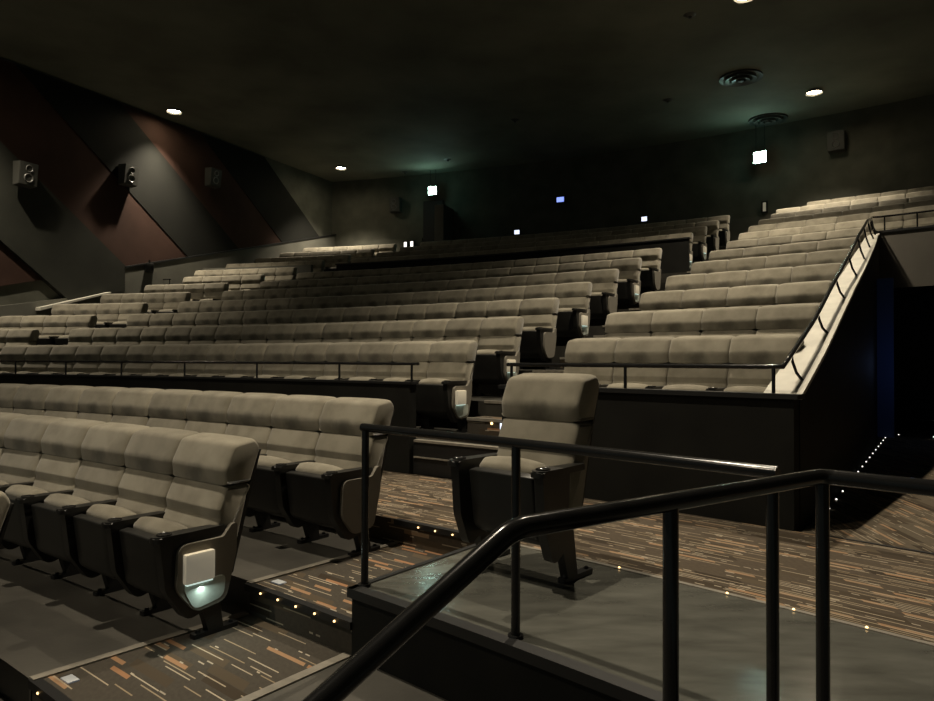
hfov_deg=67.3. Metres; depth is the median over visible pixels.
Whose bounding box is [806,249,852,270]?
seat
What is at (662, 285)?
floor
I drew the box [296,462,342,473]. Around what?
seat cushion
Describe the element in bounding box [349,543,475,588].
trim
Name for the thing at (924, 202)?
seat
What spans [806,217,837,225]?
seat
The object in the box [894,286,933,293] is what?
floor
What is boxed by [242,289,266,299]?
seat
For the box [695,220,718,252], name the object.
seat
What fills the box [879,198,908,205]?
seat
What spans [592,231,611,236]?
seat
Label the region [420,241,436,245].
seat
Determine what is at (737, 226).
wall
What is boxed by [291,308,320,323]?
seat
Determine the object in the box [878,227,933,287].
wall
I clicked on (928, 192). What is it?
seat
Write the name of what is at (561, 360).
floor
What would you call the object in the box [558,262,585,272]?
seat
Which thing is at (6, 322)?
seat
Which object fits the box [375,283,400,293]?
seat
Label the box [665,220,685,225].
seat
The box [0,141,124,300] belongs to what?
wall panel
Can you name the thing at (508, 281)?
seat
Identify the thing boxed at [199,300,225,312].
seat
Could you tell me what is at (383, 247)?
seat
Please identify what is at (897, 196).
seat
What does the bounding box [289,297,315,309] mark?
seat
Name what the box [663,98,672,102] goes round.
ceiling detector
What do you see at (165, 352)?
seat
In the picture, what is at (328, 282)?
seat
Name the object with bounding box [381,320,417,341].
seat
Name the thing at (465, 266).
seat
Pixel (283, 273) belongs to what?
seat
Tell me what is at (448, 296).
seat
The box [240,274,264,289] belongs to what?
seat
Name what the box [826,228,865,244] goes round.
seat
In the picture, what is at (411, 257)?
seat
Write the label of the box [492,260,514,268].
seat
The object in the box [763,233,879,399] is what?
trim
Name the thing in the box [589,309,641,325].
floor
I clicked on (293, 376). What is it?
seat cushion
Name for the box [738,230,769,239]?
seat
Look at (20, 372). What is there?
seat cushion
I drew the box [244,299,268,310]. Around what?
seat
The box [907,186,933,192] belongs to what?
seat
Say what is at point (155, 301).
seat
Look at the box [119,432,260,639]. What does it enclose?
seat
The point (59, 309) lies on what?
seat
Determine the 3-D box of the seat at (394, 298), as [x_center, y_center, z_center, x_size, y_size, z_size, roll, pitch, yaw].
[-1.134,-0.550,11.344,0.545,0.814,0.580,0,-1,28]
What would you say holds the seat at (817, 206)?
on the floor
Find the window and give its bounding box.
[556,195,565,203]
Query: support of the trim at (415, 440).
attached to the wall at (399, 453)
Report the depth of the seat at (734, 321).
6.42 m
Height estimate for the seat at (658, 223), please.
0.814 m
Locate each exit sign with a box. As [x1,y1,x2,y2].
[428,170,437,195]
[753,125,767,164]
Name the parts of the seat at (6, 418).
backrest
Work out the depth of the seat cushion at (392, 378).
7.23 m
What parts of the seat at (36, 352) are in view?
backrest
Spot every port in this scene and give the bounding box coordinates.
[513,229,520,235]
[640,215,648,222]
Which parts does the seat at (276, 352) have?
backrest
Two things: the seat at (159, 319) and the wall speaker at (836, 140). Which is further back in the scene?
the wall speaker at (836, 140)
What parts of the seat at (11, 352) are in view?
backrest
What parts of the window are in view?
glass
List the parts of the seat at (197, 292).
backrest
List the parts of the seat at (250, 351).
backrest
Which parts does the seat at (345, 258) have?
backrest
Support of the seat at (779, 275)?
on the floor at (559, 350)
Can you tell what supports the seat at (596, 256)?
on the floor at (619, 306)
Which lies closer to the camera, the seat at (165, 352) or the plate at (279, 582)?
the plate at (279, 582)
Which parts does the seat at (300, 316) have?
backrest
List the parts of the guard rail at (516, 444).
post, post, handrail, post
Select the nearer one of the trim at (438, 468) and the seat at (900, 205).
the trim at (438, 468)
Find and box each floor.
[0,547,447,700]
[0,693,9,700]
[223,515,389,609]
[270,419,933,700]
[411,426,796,530]
[416,395,501,428]
[467,416,501,435]
[472,369,559,395]
[520,346,566,368]
[556,326,607,345]
[560,359,566,369]
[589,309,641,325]
[617,295,640,308]
[640,283,665,294]
[661,272,690,282]
[692,255,708,262]
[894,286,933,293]
[894,292,933,295]
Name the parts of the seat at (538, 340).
backrest, armrest, panel, aisle panel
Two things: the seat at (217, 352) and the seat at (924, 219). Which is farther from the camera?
the seat at (924, 219)
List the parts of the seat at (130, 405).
backrest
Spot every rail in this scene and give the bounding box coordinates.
[0,360,418,381]
[358,423,780,700]
[506,210,933,392]
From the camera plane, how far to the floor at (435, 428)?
6.42 m
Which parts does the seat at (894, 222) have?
backrest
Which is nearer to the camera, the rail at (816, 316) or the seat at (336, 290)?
the rail at (816, 316)
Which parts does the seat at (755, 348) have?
backrest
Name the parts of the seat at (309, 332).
backrest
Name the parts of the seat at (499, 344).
backrest, panel, armrest, aisle panel, glow plate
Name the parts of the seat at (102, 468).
panel, armrest, backrest, leg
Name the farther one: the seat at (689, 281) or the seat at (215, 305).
the seat at (215, 305)
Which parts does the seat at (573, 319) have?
backrest, armrest, panel, aisle panel, glow plate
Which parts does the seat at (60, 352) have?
backrest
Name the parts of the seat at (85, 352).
backrest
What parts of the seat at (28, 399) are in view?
backrest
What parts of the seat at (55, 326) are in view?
panel, backrest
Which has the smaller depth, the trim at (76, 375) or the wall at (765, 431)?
the wall at (765, 431)
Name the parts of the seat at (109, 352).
backrest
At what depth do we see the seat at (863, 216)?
12.37 m
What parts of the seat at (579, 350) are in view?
backrest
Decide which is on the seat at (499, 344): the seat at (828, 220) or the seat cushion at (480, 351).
the seat cushion at (480, 351)
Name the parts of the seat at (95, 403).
backrest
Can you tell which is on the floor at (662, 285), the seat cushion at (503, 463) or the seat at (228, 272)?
the seat at (228, 272)
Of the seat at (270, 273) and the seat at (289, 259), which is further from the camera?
the seat at (289, 259)
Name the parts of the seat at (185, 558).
armrest, panel, glow plate, aisle panel, backrest, leg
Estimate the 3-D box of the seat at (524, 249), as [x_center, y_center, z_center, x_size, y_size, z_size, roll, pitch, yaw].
[1.306,-1.984,16.016,0.540,0.814,0.580,0,-1,28]
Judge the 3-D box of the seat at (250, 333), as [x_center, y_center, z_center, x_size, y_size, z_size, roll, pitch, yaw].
[-3.070,0.082,9.969,0.536,0.923,0.580,0,-1,26]
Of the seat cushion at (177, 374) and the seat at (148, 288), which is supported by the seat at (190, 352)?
the seat cushion at (177, 374)
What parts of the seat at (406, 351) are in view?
backrest, panel, leg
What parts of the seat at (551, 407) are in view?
panel, armrest, leg, backrest, panel, armrest, leg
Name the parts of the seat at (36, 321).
backrest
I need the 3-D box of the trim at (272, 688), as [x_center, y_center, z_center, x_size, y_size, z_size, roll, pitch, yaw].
[-0.835,1.357,2.738,0.050,0.018,1.006,0,-1,37]
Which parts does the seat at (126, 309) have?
backrest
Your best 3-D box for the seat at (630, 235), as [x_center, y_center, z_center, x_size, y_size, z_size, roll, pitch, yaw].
[3.599,-2.280,15.903,0.544,0.814,0.580,0,-1,32]
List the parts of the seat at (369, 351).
backrest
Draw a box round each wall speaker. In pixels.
[13,160,38,188]
[118,163,138,187]
[205,167,221,188]
[389,197,401,213]
[827,130,845,153]
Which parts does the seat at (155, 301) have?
backrest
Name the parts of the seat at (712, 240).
backrest, panel, aisle panel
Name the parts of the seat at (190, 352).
backrest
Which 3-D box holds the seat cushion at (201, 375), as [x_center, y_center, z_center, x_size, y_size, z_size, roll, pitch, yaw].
[-3.194,0.411,8.765,0.414,0.244,0.210,0,-1,27]
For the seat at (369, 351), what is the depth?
7.65 m
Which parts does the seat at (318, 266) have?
backrest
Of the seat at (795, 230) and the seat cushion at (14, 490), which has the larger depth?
the seat at (795, 230)
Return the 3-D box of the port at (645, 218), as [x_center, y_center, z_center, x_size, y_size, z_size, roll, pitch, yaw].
[4.913,-3.638,19.437,0.230,0.200,0.058,0,-1,31]
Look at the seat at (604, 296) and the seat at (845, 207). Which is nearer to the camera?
the seat at (604, 296)
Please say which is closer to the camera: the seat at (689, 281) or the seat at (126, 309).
the seat at (689, 281)
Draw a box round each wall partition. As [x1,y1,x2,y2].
[203,265,312,275]
[336,238,689,273]
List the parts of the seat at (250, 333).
backrest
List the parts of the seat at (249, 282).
backrest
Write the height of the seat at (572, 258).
0.814 m
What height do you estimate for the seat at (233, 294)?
0.814 m
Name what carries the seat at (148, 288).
on the floor at (593, 322)
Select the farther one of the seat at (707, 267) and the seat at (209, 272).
the seat at (209, 272)
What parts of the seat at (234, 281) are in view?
backrest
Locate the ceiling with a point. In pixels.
(374, 89)
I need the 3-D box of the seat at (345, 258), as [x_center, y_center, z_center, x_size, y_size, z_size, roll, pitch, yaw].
[-3.493,-2.257,19.234,0.530,0.814,0.580,0,-1,18]
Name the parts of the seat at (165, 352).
backrest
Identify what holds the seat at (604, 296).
on the floor at (593, 330)
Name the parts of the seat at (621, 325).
backrest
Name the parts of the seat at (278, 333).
backrest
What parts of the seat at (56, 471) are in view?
panel, armrest, backrest, leg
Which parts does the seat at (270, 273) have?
backrest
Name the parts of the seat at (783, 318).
backrest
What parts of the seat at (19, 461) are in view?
panel, armrest, backrest, leg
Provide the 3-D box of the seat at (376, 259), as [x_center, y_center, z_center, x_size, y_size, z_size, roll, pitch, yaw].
[-2.300,-1.973,17.684,0.540,0.814,0.580,0,-1,21]
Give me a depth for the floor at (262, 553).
4.28 m
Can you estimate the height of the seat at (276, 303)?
0.814 m
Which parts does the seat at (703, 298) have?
backrest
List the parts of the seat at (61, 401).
backrest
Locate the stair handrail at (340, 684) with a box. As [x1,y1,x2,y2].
[302,469,933,700]
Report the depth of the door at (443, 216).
21.57 m
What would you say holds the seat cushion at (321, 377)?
on the seat at (339, 351)
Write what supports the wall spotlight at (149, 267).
attached to the wall at (136, 278)
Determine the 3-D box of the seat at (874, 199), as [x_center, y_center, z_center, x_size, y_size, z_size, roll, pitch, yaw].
[8.481,-2.880,14.984,0.555,0.814,0.580,0,-1,39]
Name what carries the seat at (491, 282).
on the floor at (593, 330)
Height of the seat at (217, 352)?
0.923 m
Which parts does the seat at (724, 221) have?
backrest, panel, aisle panel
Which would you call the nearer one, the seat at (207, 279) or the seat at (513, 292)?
the seat at (513, 292)
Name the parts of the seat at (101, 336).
backrest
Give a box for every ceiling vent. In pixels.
[719,69,762,86]
[748,113,787,126]
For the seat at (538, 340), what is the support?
on the floor at (484, 389)
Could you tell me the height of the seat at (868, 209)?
0.814 m
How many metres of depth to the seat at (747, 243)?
11.52 m
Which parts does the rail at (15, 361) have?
handrail, post, post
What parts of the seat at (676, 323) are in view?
backrest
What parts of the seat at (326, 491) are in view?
armrest, panel, backrest, aisle panel, leg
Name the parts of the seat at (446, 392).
backrest, armrest, panel, leg, glow plate, aisle panel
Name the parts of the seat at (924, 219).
backrest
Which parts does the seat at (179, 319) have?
backrest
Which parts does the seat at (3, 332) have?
backrest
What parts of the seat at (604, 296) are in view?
backrest, panel, aisle panel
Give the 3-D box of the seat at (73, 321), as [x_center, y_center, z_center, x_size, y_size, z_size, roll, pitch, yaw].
[-7.032,-0.251,12.600,0.555,0.814,0.580,0,-1,16]
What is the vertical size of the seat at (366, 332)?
0.923 m
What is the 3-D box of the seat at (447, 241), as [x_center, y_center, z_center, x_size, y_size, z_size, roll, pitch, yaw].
[-0.695,-2.834,20.449,0.552,0.814,0.580,0,-1,22]
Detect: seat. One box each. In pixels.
[0,316,23,328]
[0,329,11,351]
[0,329,39,352]
[0,345,32,373]
[0,383,27,412]
[0,412,26,548]
[0,415,64,565]
[0,491,13,546]
[3,418,105,579]
[12,384,59,415]
[13,345,57,373]
[20,315,48,335]
[31,422,149,595]
[37,315,70,344]
[39,345,82,373]
[44,385,92,418]
[51,304,76,314]
[55,315,97,344]
[64,345,106,374]
[68,328,97,344]
[73,427,197,616]
[74,303,98,315]
[77,386,127,422]
[89,344,131,374]
[92,328,119,344]
[95,303,122,327]
[100,294,123,303]
[109,303,147,327]
[111,388,163,425]
[115,327,146,344]
[116,344,159,375]
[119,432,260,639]
[121,293,145,302]
[126,313,152,327]
[140,327,169,344]
[142,344,187,375]
[143,293,165,313]
[144,285,164,292]
[146,389,202,429]
[149,313,175,326]
[156,292,190,313]
[164,284,185,292]
[164,326,195,343]
[169,344,214,376]
[172,312,199,326]
[178,301,202,312]
[182,276,203,283]
[184,283,206,300]
[184,391,242,433]
[189,326,219,343]
[194,270,206,276]
[195,312,221,326]
[196,343,240,376]
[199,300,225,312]
[200,283,228,300]
[202,276,222,282]
[205,270,223,275]
[215,325,246,343]
[219,311,246,325]
[221,275,242,290]
[221,300,245,311]
[222,290,244,299]
[223,269,241,275]
[225,343,271,377]
[225,393,287,531]
[226,264,239,267]
[239,263,256,266]
[240,268,259,274]
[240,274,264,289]
[240,325,270,343]
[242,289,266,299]
[242,310,271,325]
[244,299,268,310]
[247,395,335,543]
[254,343,301,377]
[255,258,270,262]
[256,262,273,266]
[258,268,276,280]
[259,281,279,288]
[264,288,287,298]
[266,298,291,309]
[267,309,295,324]
[267,324,298,343]
[270,257,286,261]
[272,262,289,265]
[275,267,296,280]
[278,280,298,288]
[279,252,293,256]
[285,288,308,297]
[285,342,331,378]
[286,256,301,261]
[286,397,394,556]
[289,261,305,264]
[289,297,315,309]
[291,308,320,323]
[293,252,309,256]
[294,323,327,342]
[296,272,315,279]
[298,279,318,287]
[301,256,317,260]
[303,248,317,251]
[305,260,324,271]
[307,287,330,296]
[309,251,325,255]
[313,296,338,308]
[314,271,334,278]
[316,342,365,379]
[317,247,332,250]
[317,255,333,271]
[317,278,338,286]
[317,307,346,322]
[322,322,356,342]
[325,250,341,254]
[328,254,350,270]
[329,285,354,295]
[332,246,348,250]
[333,270,353,277]
[336,295,363,307]
[337,277,358,285]
[340,250,356,262]
[343,306,373,322]
[348,245,363,249]
[348,341,398,380]
[351,258,368,262]
[351,269,372,276]
[351,321,386,342]
[352,284,377,294]
[356,249,374,258]
[357,276,378,284]
[361,294,387,306]
[363,245,378,257]
[368,257,386,261]
[369,305,401,321]
[370,268,391,275]
[375,244,396,257]
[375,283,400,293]
[376,252,393,256]
[377,275,399,283]
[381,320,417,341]
[383,341,436,429]
[386,256,403,260]
[386,292,415,305]
[390,267,410,274]
[393,251,410,256]
[397,304,429,320]
[398,274,420,282]
[398,282,423,292]
[399,246,416,250]
[403,255,421,259]
[409,266,430,273]
[412,291,440,303]
[412,319,450,341]
[415,245,432,249]
[416,340,477,432]
[419,272,442,281]
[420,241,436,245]
[422,280,449,291]
[426,303,457,319]
[429,265,450,272]
[436,240,452,244]
[438,289,468,302]
[441,271,464,279]
[445,318,484,396]
[447,279,473,289]
[448,373,598,583]
[450,263,471,271]
[452,239,468,243]
[455,301,490,318]
[463,269,487,278]
[465,288,496,301]
[470,262,492,269]
[472,277,500,288]
[472,316,523,384]
[486,268,510,277]
[486,299,522,368]
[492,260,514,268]
[494,286,525,300]
[499,275,528,287]
[509,266,534,275]
[513,258,537,266]
[515,247,535,251]
[519,297,559,369]
[524,284,556,298]
[526,273,556,285]
[533,264,559,274]
[535,233,552,237]
[535,245,556,250]
[536,257,559,265]
[552,231,570,235]
[554,235,572,239]
[554,271,585,283]
[555,282,591,337]
[556,243,577,248]
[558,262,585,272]
[559,255,583,263]
[563,338,620,386]
[570,229,588,234]
[572,233,591,238]
[575,237,595,242]
[577,241,598,246]
[582,253,607,261]
[584,260,611,270]
[584,269,618,318]
[588,228,606,232]
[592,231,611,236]
[595,235,615,241]
[598,239,621,244]
[605,311,655,338]
[607,226,625,230]
[607,250,633,259]
[607,336,674,388]
[610,258,641,304]
[611,229,631,234]
[616,233,637,239]
[620,237,643,242]
[626,224,645,228]
[631,227,652,232]
[632,248,661,291]
[637,231,659,237]
[639,290,684,311]
[643,235,666,240]
[645,222,665,227]
[651,309,705,337]
[652,225,673,230]
[659,228,681,234]
[662,335,734,390]
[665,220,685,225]
[665,273,706,290]
[667,233,692,268]
[673,223,695,228]
[681,287,729,308]
[682,226,706,261]
[686,218,706,222]
[691,260,727,273]
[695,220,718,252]
[701,306,759,336]
[704,270,748,287]
[707,215,729,246]
[709,248,744,260]
[724,334,803,392]
[726,239,758,249]
[727,256,766,270]
[727,284,778,329]
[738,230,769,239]
[743,245,779,257]
[746,267,793,285]
[748,224,776,231]
[756,303,819,334]
[758,217,785,224]
[758,235,792,246]
[765,253,807,267]
[769,227,801,236]
[770,211,795,218]
[775,280,831,304]
[776,207,799,212]
[776,220,806,228]
[779,241,818,254]
[785,214,813,221]
[791,231,826,242]
[791,263,842,282]
[796,208,822,215]
[800,204,824,210]
[801,223,835,233]
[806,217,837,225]
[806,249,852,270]
[807,200,830,205]
[813,211,841,218]
[817,237,860,255]
[822,205,849,212]
[825,201,850,207]
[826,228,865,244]
[831,196,854,202]
[835,219,871,235]
[837,213,869,222]
[842,207,872,215]
[850,201,878,208]
[851,197,877,204]
[855,193,880,199]
[869,209,904,233]
[872,203,904,211]
[878,194,905,201]
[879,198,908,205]
[881,190,907,196]
[903,205,933,227]
[904,199,933,208]
[906,190,933,197]
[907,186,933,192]
[909,194,933,201]
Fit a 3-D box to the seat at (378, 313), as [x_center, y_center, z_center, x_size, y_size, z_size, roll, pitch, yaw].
[-1.250,-0.210,10.202,0.540,0.923,0.580,0,-1,29]
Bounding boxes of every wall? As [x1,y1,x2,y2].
[0,57,331,305]
[0,235,335,316]
[0,375,415,473]
[332,94,933,246]
[502,389,799,530]
[729,215,770,240]
[797,237,878,531]
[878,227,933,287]
[894,294,933,420]
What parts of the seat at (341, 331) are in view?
backrest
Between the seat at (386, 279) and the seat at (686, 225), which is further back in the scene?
the seat at (686, 225)
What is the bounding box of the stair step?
[250,544,442,654]
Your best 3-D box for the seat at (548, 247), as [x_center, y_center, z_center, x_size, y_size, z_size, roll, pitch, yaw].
[1.742,-1.986,15.777,0.540,0.814,0.580,0,-1,29]
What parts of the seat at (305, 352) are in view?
backrest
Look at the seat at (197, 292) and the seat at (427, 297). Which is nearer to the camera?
the seat at (427, 297)
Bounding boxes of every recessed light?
[166,108,181,114]
[335,166,346,169]
[733,0,751,2]
[805,88,822,95]
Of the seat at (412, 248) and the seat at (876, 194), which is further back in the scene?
the seat at (412, 248)
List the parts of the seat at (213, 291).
backrest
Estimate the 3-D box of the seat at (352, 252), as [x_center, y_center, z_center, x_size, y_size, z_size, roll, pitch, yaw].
[-3.458,-2.544,20.332,0.556,0.814,0.580,0,-1,18]
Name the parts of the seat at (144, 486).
panel, armrest, backrest, leg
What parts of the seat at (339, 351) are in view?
backrest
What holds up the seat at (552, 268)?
on the floor at (593, 322)
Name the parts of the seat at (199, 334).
backrest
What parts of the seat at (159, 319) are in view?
backrest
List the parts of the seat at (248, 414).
backrest, panel, leg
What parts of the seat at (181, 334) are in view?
backrest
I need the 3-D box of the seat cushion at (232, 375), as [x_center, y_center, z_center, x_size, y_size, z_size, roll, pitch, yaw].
[-2.764,0.410,8.539,0.414,0.244,0.210,0,-1,28]
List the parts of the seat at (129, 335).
backrest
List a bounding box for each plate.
[60,674,79,683]
[271,579,286,584]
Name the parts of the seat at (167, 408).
backrest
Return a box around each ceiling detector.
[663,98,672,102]
[683,12,696,18]
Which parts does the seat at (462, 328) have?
backrest, leg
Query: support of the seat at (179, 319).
on the floor at (484, 389)
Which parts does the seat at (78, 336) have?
backrest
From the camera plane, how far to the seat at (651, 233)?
15.71 m
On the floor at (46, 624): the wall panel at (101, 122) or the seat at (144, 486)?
the seat at (144, 486)
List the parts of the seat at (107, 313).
backrest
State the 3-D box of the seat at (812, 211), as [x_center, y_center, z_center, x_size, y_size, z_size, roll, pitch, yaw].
[7.158,-2.587,14.695,0.555,0.814,0.580,0,-1,38]
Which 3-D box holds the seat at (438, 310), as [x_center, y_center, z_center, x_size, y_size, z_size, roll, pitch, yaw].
[-0.396,-0.214,9.697,0.540,0.923,0.580,0,-1,32]
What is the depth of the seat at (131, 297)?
14.88 m
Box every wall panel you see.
[0,58,186,265]
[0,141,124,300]
[0,243,42,285]
[14,63,238,256]
[120,103,280,248]
[200,133,318,241]
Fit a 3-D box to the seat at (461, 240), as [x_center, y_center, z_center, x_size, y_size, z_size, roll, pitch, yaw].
[-0.226,-2.835,20.255,0.552,0.814,0.580,0,-1,23]
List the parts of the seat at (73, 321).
backrest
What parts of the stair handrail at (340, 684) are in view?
post, post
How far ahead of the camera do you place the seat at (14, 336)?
11.72 m
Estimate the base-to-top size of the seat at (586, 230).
0.814 m
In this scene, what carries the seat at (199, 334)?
on the floor at (478, 408)
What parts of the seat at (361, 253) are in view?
backrest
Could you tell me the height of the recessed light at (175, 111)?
0.055 m
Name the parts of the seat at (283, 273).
backrest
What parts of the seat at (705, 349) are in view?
backrest, armrest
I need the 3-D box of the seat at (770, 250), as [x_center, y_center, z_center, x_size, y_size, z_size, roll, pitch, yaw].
[4.283,-1.150,10.248,0.552,0.814,0.580,0,-1,39]
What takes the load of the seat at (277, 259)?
on the floor
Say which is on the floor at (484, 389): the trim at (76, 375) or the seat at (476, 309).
the seat at (476, 309)
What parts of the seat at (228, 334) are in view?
backrest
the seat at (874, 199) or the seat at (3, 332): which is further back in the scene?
the seat at (874, 199)
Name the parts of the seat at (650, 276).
backrest, panel, aisle panel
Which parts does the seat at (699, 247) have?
backrest, panel, aisle panel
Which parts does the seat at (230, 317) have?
backrest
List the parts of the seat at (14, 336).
backrest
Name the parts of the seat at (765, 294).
backrest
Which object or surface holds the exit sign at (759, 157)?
hanging from the ceiling
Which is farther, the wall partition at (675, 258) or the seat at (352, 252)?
the seat at (352, 252)
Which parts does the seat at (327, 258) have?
backrest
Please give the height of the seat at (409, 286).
0.814 m
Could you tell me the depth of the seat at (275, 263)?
18.68 m
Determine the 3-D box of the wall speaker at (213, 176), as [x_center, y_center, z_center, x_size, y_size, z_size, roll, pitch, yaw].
[-6.696,-4.553,18.512,0.302,0.482,0.364,0,-1,26]
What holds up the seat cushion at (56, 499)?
on the seat at (102, 468)
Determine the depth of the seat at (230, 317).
11.59 m
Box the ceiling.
[0,0,933,181]
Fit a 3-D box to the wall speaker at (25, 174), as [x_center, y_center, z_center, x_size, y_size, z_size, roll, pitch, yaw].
[-8.793,-3.505,13.977,0.302,0.482,0.364,0,-1,26]
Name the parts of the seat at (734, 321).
backrest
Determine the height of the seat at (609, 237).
0.814 m
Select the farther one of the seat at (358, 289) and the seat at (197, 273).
the seat at (197, 273)
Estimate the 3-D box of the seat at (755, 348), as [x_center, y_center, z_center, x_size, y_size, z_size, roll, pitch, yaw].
[2.145,0.334,5.133,0.533,0.923,0.580,-1,-1,43]
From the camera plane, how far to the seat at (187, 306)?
13.24 m
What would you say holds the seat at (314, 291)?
on the floor at (593, 330)
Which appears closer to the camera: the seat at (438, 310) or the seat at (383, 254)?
the seat at (438, 310)
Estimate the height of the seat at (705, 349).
0.923 m
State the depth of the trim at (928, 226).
11.08 m
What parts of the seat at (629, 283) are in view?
backrest, panel, aisle panel, glow plate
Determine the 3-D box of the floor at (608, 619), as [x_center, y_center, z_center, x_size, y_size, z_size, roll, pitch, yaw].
[-0.052,1.595,8.973,16.581,0.900,18.023,1,-1,-43]
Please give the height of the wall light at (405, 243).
0.250 m
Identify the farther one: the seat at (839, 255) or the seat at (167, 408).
the seat at (839, 255)
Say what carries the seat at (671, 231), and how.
on the floor
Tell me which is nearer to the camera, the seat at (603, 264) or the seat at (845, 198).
the seat at (603, 264)
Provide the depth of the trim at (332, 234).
19.02 m
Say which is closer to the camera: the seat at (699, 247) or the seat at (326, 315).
the seat at (326, 315)
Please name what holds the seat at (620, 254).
on the floor at (619, 306)
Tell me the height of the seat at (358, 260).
0.814 m
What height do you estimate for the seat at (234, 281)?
0.814 m
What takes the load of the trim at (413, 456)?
attached to the wall at (765, 431)
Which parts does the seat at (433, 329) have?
backrest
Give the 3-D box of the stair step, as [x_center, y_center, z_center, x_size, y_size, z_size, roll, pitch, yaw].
[-0.475,1.645,3.797,0.813,0.848,1.074,0,-1,40]
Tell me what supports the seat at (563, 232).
on the floor
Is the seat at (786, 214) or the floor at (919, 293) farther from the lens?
the seat at (786, 214)
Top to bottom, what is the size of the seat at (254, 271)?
0.814 m
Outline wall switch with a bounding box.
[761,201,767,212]
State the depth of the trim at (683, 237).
15.21 m
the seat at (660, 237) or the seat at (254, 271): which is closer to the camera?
the seat at (660, 237)
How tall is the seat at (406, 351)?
0.923 m
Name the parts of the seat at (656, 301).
backrest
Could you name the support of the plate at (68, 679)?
on the floor at (46, 624)
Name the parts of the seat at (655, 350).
backrest, armrest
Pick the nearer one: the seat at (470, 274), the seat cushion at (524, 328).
the seat cushion at (524, 328)
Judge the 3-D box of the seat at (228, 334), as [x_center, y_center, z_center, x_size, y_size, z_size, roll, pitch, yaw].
[-3.514,0.084,10.181,0.536,0.923,0.580,0,-1,25]
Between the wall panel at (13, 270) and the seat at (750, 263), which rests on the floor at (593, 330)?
the seat at (750, 263)
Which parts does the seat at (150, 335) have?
backrest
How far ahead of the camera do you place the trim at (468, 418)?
6.76 m
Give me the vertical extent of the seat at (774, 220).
0.814 m
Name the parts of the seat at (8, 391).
backrest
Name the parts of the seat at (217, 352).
backrest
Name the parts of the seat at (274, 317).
backrest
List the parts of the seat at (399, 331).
backrest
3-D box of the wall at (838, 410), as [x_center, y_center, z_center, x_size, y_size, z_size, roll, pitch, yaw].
[4.389,-0.203,7.833,0.156,3.495,8.516,0,-1,33]
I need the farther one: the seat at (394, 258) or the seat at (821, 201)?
the seat at (394, 258)
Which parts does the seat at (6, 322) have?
backrest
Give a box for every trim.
[0,373,418,384]
[28,678,72,700]
[29,611,248,680]
[35,292,110,310]
[125,234,335,267]
[235,652,351,700]
[244,583,351,629]
[246,542,397,583]
[335,237,690,264]
[347,585,683,700]
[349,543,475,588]
[353,238,422,251]
[394,518,474,541]
[413,442,497,477]
[413,456,448,460]
[414,439,497,449]
[467,417,501,422]
[484,400,501,403]
[498,385,804,399]
[520,544,933,646]
[532,370,563,372]
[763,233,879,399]
[830,536,933,554]
[876,225,933,233]
[877,278,893,437]
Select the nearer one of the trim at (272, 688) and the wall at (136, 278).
the trim at (272, 688)
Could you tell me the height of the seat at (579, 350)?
0.923 m
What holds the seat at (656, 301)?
on the floor at (484, 389)
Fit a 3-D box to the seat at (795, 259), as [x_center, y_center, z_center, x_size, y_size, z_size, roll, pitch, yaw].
[4.093,-0.866,9.037,0.544,0.814,0.580,0,-1,40]
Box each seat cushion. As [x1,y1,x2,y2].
[5,485,47,496]
[13,371,33,373]
[44,493,89,506]
[86,504,136,519]
[89,372,110,374]
[113,321,125,323]
[116,373,135,374]
[133,516,186,534]
[142,373,163,375]
[159,309,172,311]
[169,373,189,375]
[196,374,219,376]
[225,374,246,376]
[254,375,277,377]
[257,455,290,466]
[285,375,307,378]
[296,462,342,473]
[316,376,340,379]
[348,377,375,379]
[383,377,408,380]
[419,378,447,383]
[477,349,499,353]
[479,456,548,473]
[523,327,535,330]
[558,308,571,311]
[591,292,601,295]
[607,383,649,388]
[662,384,710,390]
[724,386,766,392]
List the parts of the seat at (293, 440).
panel, armrest, backrest, leg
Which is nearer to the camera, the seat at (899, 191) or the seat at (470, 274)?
the seat at (470, 274)
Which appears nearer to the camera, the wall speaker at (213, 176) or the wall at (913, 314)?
the wall at (913, 314)
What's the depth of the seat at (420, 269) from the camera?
14.92 m
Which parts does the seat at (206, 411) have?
backrest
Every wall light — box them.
[403,241,407,246]
[409,240,414,246]
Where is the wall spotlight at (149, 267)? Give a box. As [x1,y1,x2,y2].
[145,260,153,272]
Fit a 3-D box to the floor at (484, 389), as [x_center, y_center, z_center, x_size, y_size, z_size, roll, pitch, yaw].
[-2.812,1.149,10.158,14.814,1.806,2.144,0,-1,26]
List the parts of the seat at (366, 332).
backrest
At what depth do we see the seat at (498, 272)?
12.90 m
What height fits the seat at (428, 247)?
0.814 m
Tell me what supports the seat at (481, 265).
on the floor at (619, 306)
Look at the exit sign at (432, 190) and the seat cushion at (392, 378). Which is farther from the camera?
the exit sign at (432, 190)
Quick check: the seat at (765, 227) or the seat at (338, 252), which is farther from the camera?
the seat at (338, 252)
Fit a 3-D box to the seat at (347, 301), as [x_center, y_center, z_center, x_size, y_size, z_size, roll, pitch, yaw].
[-2.024,-0.546,11.805,0.545,0.814,0.580,0,-1,26]
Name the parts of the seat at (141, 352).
backrest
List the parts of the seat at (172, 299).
backrest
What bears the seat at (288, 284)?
on the floor at (593, 322)
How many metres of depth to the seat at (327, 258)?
19.42 m
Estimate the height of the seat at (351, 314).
0.923 m
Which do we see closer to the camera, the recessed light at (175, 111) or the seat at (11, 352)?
the seat at (11, 352)
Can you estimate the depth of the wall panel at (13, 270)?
14.05 m

